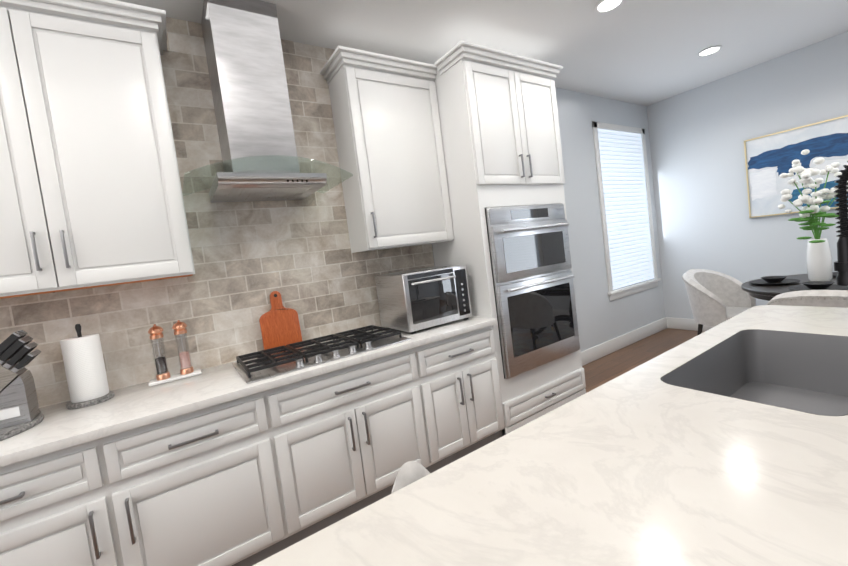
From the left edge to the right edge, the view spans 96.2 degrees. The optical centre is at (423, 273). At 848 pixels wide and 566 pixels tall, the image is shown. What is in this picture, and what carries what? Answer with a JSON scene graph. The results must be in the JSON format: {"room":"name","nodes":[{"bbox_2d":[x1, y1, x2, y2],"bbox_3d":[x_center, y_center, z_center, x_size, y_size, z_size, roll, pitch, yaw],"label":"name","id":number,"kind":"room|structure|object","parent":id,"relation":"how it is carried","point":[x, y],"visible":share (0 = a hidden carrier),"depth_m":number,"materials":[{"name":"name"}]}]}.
{"room":"kitchen and dining room","nodes":[
{"label":"kitchen and dining room","id":0,"kind":"room"},
{"bbox_2d":[117,0,847,105],"bbox_3d":[0.913,-1.736,0.694,8.420,0.060,5.400,-9,4,-33],"label":"ceiling","id":1,"kind":"structure","parent":0,"point":[642,52],"depth_m":2.96,"materials":[{"name":"white paint"}]},
{"bbox_2d":[594,0,623,12],"bbox_3d":[1.276,-1.859,2.623,0.190,0.010,0.190,-9,4,-33],"label":"recessed light","id":2,"kind":"object","parent":1,"relation":"in","point":[603,6],"visible":1,"depth_m":2.64,"materials":[{"name":"white plastic"}]},
{"bbox_2d":[697,45,721,56],"bbox_3d":[2.678,-2.091,3.574,0.190,0.010,0.190,-9,4,-33],"label":"recessed light","id":3,"kind":"object","parent":1,"relation":"in","point":[709,51],"visible":0.98,"depth_m":3.57,"materials":[{"name":"white"}]},
{"bbox_2d":[555,87,664,351],"bbox_3d":[2.030,-0.563,4.451,2.590,2.980,0.100,-9,4,-33],"label":"wall","id":4,"kind":"structure","parent":0,"point":[601,318],"depth_m":4.31,"materials":[{"name":"white paint"}]},
{"bbox_2d":[581,317,667,365],"bbox_3d":[2.232,0.839,4.476,2.550,0.150,0.021,-9,4,-33],"label":"baseboard","id":5,"kind":"structure","parent":4,"relation":"attached to","point":[594,353],"depth_m":4.57,"materials":[{"name":"white wood"}]},
{"bbox_2d":[592,121,660,300],"bbox_3d":[2.527,-0.786,4.695,1.180,2.070,0.045,-9,4,-33],"label":"window","id":6,"kind":"structure","parent":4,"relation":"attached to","point":[625,198],"depth_m":4.68,"materials":[{"name":"white plastic"}]},
{"bbox_2d":[582,328,704,392],"bbox_3d":[1.292,1.275,0.871,8.420,0.060,5.400,-9,4,-33],"label":"floor","id":7,"kind":"structure","parent":0,"point":[606,368],"depth_m":4.25,"materials":[{"name":"brown wood"}]},
{"bbox_2d":[0,388,307,565],"bbox_3d":[-1.423,1.090,1.807,1.403,0.874,0.644,-9,4,-33],"label":"base cabinet","id":8,"kind":"object","parent":7,"relation":"on","point":[226,464],"depth_m":1.64,"materials":[{"name":"white wood"}]},
{"bbox_2d":[0,316,495,467],"bbox_3d":[-1.056,0.567,2.041,3.350,0.040,0.676,-9,4,-33],"label":"countertop","id":9,"kind":"structure","parent":8,"relation":"on","point":[140,405],"depth_m":1.77,"materials":[{"name":"white stone"}]},
{"bbox_2d":[0,412,43,440],"bbox_3d":[-1.853,0.663,1.560,0.420,0.024,0.420,-9,4,-33],"label":"tray","id":10,"kind":"object","parent":9,"relation":"on","point":[8,432],"visible":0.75,"depth_m":1.56,"materials":[{"name":"grey stone"}]},
{"bbox_2d":[0,330,41,428],"bbox_3d":[-1.844,0.455,1.567,0.390,0.383,0.132,-9,4,-33],"label":"knife block","id":11,"kind":"object","parent":10,"relation":"on","point":[19,404],"visible":1,"depth_m":1.59,"materials":[{"name":"grey wood"}]},
{"bbox_2d":[60,324,114,408],"bbox_3d":[-1.662,0.436,1.864,0.180,0.390,0.180,-9,4,-33],"label":"paper towel holder","id":12,"kind":"object","parent":9,"relation":"on","point":[85,369],"visible":1,"depth_m":1.81,"materials":[{"name":"paper"}]},
{"bbox_2d":[259,291,301,349],"bbox_3d":[-0.940,0.306,2.479,0.240,0.394,0.059,-9,4,-33],"label":"cutting board","id":13,"kind":"object","parent":9,"relation":"on","point":[279,324],"visible":0.9,"depth_m":2.47,"materials":[{"name":"brown wood"}]},
{"bbox_2d":[233,325,410,383],"bbox_3d":[-0.616,0.449,2.312,0.935,0.051,0.530,-9,4,-33],"label":"gas cooktop","id":14,"kind":"object","parent":9,"relation":"in","point":[267,363],"visible":1,"depth_m":2.21,"materials":[{"name":"metal"}]},
{"bbox_2d":[375,265,471,333],"bbox_3d":[0.005,0.168,2.767,0.535,0.401,0.463,-9,4,-33],"label":"toaster oven","id":15,"kind":"object","parent":9,"relation":"on","point":[413,301],"visible":1,"depth_m":2.60,"materials":[{"name":"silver metal"}]},
{"bbox_2d":[284,344,443,536],"bbox_3d":[-0.536,0.944,2.393,1.018,0.874,0.644,-9,4,-33],"label":"base cabinet","id":16,"kind":"object","parent":7,"relation":"on","point":[353,430],"depth_m":2.13,"materials":[{"name":"white wood"}]},
{"bbox_2d":[391,461,430,493],"bbox_3d":[0.125,0.920,0.790,0.400,0.940,0.450,-9,4,-33],"label":"counter stool","id":17,"kind":"object","parent":7,"relation":"on","point":[409,472],"visible":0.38,"depth_m":0.91,"materials":[{"name":"fabric"}]},
{"bbox_2d":[428,324,503,465],"bbox_3d":[0.074,0.844,2.796,0.734,0.874,0.644,-9,4,-33],"label":"base cabinet","id":18,"kind":"object","parent":7,"relation":"on","point":[465,377],"depth_m":2.56,"materials":[{"name":"white wood"}]},
{"bbox_2d":[432,40,585,435],"bbox_3d":[0.673,-0.227,3.183,1.069,2.800,0.697,-9,4,-33],"label":"tall cabinet","id":19,"kind":"object","parent":7,"relation":"on","point":[499,123],"visible":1,"depth_m":2.83,"materials":[{"name":"white wood"}]},
{"bbox_2d":[485,204,579,378],"bbox_3d":[0.734,0.095,3.170,0.859,1.240,0.673,-9,4,-33],"label":"double wall oven","id":20,"kind":"object","parent":19,"relation":"in","point":[531,265],"visible":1,"depth_m":2.88,"materials":[{"name":"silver metal"}]},
{"bbox_2d":[253,305,847,565],"bbox_3d":[1.073,0.807,0.935,2.825,0.915,1.129,-9,4,-33],"label":"kitchen island","id":21,"kind":"object","parent":7,"relation":"on","point":[725,443],"visible":1,"depth_m":0.81,"materials":[{"name":"stone"}]},
{"bbox_2d":[834,161,847,285],"bbox_3d":[1.528,-0.079,1.232,0.132,0.690,0.270,-9,4,-33],"label":"spring faucet","id":22,"kind":"object","parent":21,"relation":"on","point":[841,265],"visible":1,"depth_m":1.29,"materials":[{"name":"black metal"}]},
{"bbox_3d":[3.512,0.833,3.058,2.460,0.007,2.460,-9,4,-33],"label":"round rug","id":23,"kind":"object","parent":7,"relation":"on","visible":0},
{"bbox_2d":[682,269,755,335],"bbox_3d":[3.028,0.388,3.841,0.649,0.880,0.650,-9,4,-33],"label":"dining chair","id":24,"kind":"object","parent":23,"relation":"on","point":[716,298],"visible":0.67,"depth_m":3.86,"materials":[{"name":"fabric"}]},
{"bbox_2d":[741,274,847,300],"bbox_3d":[3.420,0.448,3.102,1.240,0.771,1.240,-9,4,-33],"label":"dining table","id":25,"kind":"object","parent":23,"relation":"on","point":[764,292],"visible":0.21,"depth_m":3.23,"materials":[{"name":"black wood"}]},
{"bbox_2d":[749,276,799,284],"bbox_3d":[3.105,0.055,3.379,0.336,0.052,0.336,-9,4,-33],"label":"place setting","id":26,"kind":"object","parent":25,"relation":"on","point":[770,280],"visible":1,"depth_m":3.35,"materials":[{"name":"black ceramic"}]},
{"bbox_2d":[778,149,847,280],"bbox_3d":[3.255,-0.481,3.151,0.422,1.102,0.429,-9,4,-33],"label":"flower vase","id":27,"kind":"object","parent":25,"relation":"on","point":[819,260],"visible":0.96,"depth_m":3.13,"materials":[{"name":"white ceramic"}]},
{"bbox_2d":[788,281,847,290],"bbox_3d":[3.010,0.094,2.909,0.336,0.052,0.336,-9,4,-33],"label":"place setting","id":28,"kind":"object","parent":25,"relation":"on","point":[820,285],"visible":0.9,"depth_m":2.90,"materials":[{"name":"black ceramic"}]},
{"bbox_2d":[767,290,847,307],"bbox_3d":[2.752,0.498,2.560,0.643,0.880,0.649,-9,4,-33],"label":"dining chair","id":29,"kind":"object","parent":23,"relation":"on","point":[826,298],"visible":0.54,"depth_m":2.38,"materials":[{"name":"fabric"}]},
{"bbox_2d":[647,31,847,318],"bbox_3d":[4.541,-0.796,3.055,0.100,2.980,5.400,-9,4,-33],"label":"wall","id":30,"kind":"structure","parent":0,"point":[699,136],"depth_m":4.39,"materials":[{"name":"white paint"}]},
{"bbox_2d":[667,317,714,330],"bbox_3d":[4.133,0.633,3.919,0.017,0.150,3.049,-9,4,-33],"label":"baseboard","id":31,"kind":"structure","parent":30,"relation":"attached to","point":[674,323],"depth_m":4.99,"materials":[{"name":"white wood"}]},
{"bbox_2d":[744,115,847,217],"bbox_3d":[3.995,-1.067,3.684,0.040,0.860,1.380,-9,4,-33],"label":"painting","id":32,"kind":"object","parent":30,"relation":"attached to","point":[769,158],"visible":0.71,"depth_m":3.96,"materials":[{"name":"white paper"}]},
{"bbox_3d":[-0.352,-0.178,2.997,8.420,2.980,0.100,-9,4,-33],"label":"wall","id":33,"kind":"structure","parent":0,"visible":0},
{"bbox_2d":[0,0,194,298],"bbox_3d":[-1.823,-0.551,1.781,1.119,1.270,0.312,-9,4,-33],"label":"upper cabinet","id":34,"kind":"object","parent":33,"relation":"attached to","point":[91,195],"depth_m":1.76,"materials":[{"name":"white wood"}]},
{"bbox_2d":[0,17,434,407],"bbox_3d":[-1.490,-0.439,2.191,3.629,2.084,0.008,-9,4,-33],"label":"tile backsplash","id":35,"kind":"structure","parent":33,"relation":"attached to","point":[249,257],"depth_m":2.33,"materials":[{"name":"tile"}]},
{"bbox_2d":[183,0,351,202],"bbox_3d":[-0.957,-1.010,2.176,0.850,1.082,0.620,-9,4,-33],"label":"range hood","id":36,"kind":"object","parent":33,"relation":"attached to","point":[247,73],"visible":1,"depth_m":2.14,"materials":[{"name":"metal"}]},
{"bbox_2d":[320,45,453,252],"bbox_3d":[-0.237,-0.847,2.800,0.778,1.300,0.362,-9,4,-33],"label":"upper cabinet","id":37,"kind":"object","parent":33,"relation":"attached to","point":[386,121],"visible":1,"depth_m":2.67,"materials":[{"name":"white wood"}]}
]}

